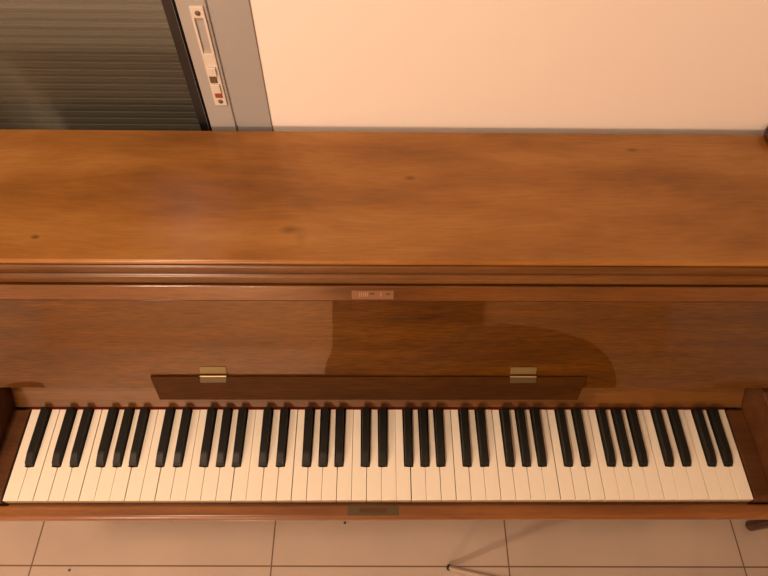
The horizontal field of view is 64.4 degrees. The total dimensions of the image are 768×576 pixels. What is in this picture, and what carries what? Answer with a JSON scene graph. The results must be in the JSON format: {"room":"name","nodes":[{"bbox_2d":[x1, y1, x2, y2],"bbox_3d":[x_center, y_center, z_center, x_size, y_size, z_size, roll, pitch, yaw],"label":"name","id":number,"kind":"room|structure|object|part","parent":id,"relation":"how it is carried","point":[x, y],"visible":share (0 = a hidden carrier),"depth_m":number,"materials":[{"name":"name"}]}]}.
{"room":"music room","nodes":[
{"label":"music room","id":0,"kind":"room"},
{"bbox_2d":[0,520,767,575],"bbox_3d":[-0.158,1.778,0.896,5.100,0.100,4.915,0,57,-1],"label":"floor","id":1,"kind":"structure","parent":0,"point":[366,547],"depth_m":1.56,"materials":[{"name":"beige tile"}]},
{"bbox_2d":[0,129,767,520],"bbox_3d":[-0.008,0.241,1.249,1.580,0.991,0.525,0,57,-1],"label":"upright piano","id":2,"kind":"object","parent":1,"relation":"on","point":[195,325],"visible":1,"depth_m":0.94,"materials":[{"name":"brown wood"}]},
{"bbox_3d":[-0.685,0.257,1.006,0.120,0.159,0.211,0,57,-1],"label":"arm","id":3,"kind":"part","parent":2,"relation":"part of","materials":[{"name":"brown wood"}]},
{"bbox_3d":[-0.017,0.349,0.956,0.080,0.003,0.015,0,57,-1],"label":"lock strike plate","id":4,"kind":"part","parent":2,"relation":"part of","materials":[{"name":"gold metal"}]},
{"bbox_3d":[-0.016,0.010,0.883,0.060,0.014,0.008,0,57,-1],"label":"lock plate","id":5,"kind":"part","parent":2,"relation":"part of","materials":[{"name":"gold metal"}]},
{"bbox_3d":[-0.005,0.170,1.032,1.237,0.050,0.046,0,57,-1],"label":"fallboard hinge rail","id":6,"kind":"part","parent":2,"relation":"part of","materials":[{"name":"brown wood"}]},
{"bbox_3d":[-0.002,-0.139,0.913,1.580,0.012,0.256,0,57,-1],"label":"lid","id":7,"kind":"part","parent":2,"relation":"part of","materials":[{"name":"brown wood"}]},
{"bbox_3d":[-0.001,-0.029,0.869,1.560,0.040,0.031,0,57,-1],"label":"lid moulding","id":8,"kind":"part","parent":2,"relation":"part of","materials":[{"name":"brown wood"}]},
{"bbox_3d":[-0.002,0.004,0.890,1.480,0.029,0.026,0,57,-1],"label":"fallboard rail","id":9,"kind":"part","parent":2,"relation":"part of","materials":[{"name":"brown wood"}]},
{"bbox_3d":[0.675,0.262,1.027,0.120,0.159,0.211,0,57,-1],"label":"arm","id":10,"kind":"part","parent":2,"relation":"part of","materials":[{"name":"brown wood"}]},
{"bbox_2d":[763,127,767,142],"bbox_3d":[0.630,-0.241,0.977,0.045,0.011,0.045,0,57,-1],"label":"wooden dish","id":11,"kind":"object","parent":2,"relation":"on","point":[765,133],"visible":1,"depth_m":0.97,"materials":[{"name":"brown wood"}]},
{"bbox_2d":[446,564,495,575],"bbox_3d":[0.631,0.942,1.113,0.938,0.475,0.883,0,57,-1],"label":"round stool","id":12,"kind":"object","parent":1,"relation":"on","point":[449,567],"visible":1,"depth_m":1.49,"materials":[{"name":"beige metal"}]},
{"bbox_2d":[745,520,767,530],"bbox_3d":[1.166,0.665,1.301,0.450,0.478,0.450,0,57,-1],"label":"wooden stool","id":13,"kind":"object","parent":1,"relation":"on","point":[751,525],"visible":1,"depth_m":1.56,"materials":[{"name":"brown wood"}]},
{"bbox_2d":[250,0,767,134],"bbox_3d":[-0.149,-0.555,0.866,4.900,2.500,0.360,0,57,-1],"label":"wall","id":14,"kind":"structure","parent":0,"point":[685,67],"depth_m":0.89,"materials":[{"name":"white paint"}]},
{"bbox_2d":[0,0,200,130],"bbox_3d":[-1.139,-0.550,1.063,1.908,2.096,0.010,0,57,-1],"label":"roller shutter","id":15,"kind":"object","parent":14,"relation":"attached to","point":[65,64],"visible":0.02,"depth_m":1.23,"materials":[{"name":"grey plastic"}]},
{"bbox_2d":[161,0,272,130],"bbox_3d":[-1.140,-0.345,0.939,1.921,2.120,0.122,0,57,-1],"label":"window frame","id":16,"kind":"structure","parent":14,"relation":"in","point":[215,41],"depth_m":0.88,"materials":[{"name":"grey paint"}]},
{"bbox_3d":[-0.250,-0.350,0.845,0.013,0.055,0.004,0,57,-1],"label":"finger pull","id":17,"kind":"part","parent":16,"relation":"part of","materials":[{"name":"beige"}]},
{"bbox_3d":[-0.715,-0.315,0.938,0.954,2.036,0.048,0,57,-1],"label":"sash","id":18,"kind":"part","parent":16,"relation":"part of","materials":[{"name":"grey paint"}]},
{"bbox_3d":[-0.250,-0.329,0.876,0.019,0.164,0.004,0,57,-1],"label":"latch plate","id":19,"kind":"part","parent":16,"relation":"part of","materials":[{"name":"beige plastic"}]}
]}

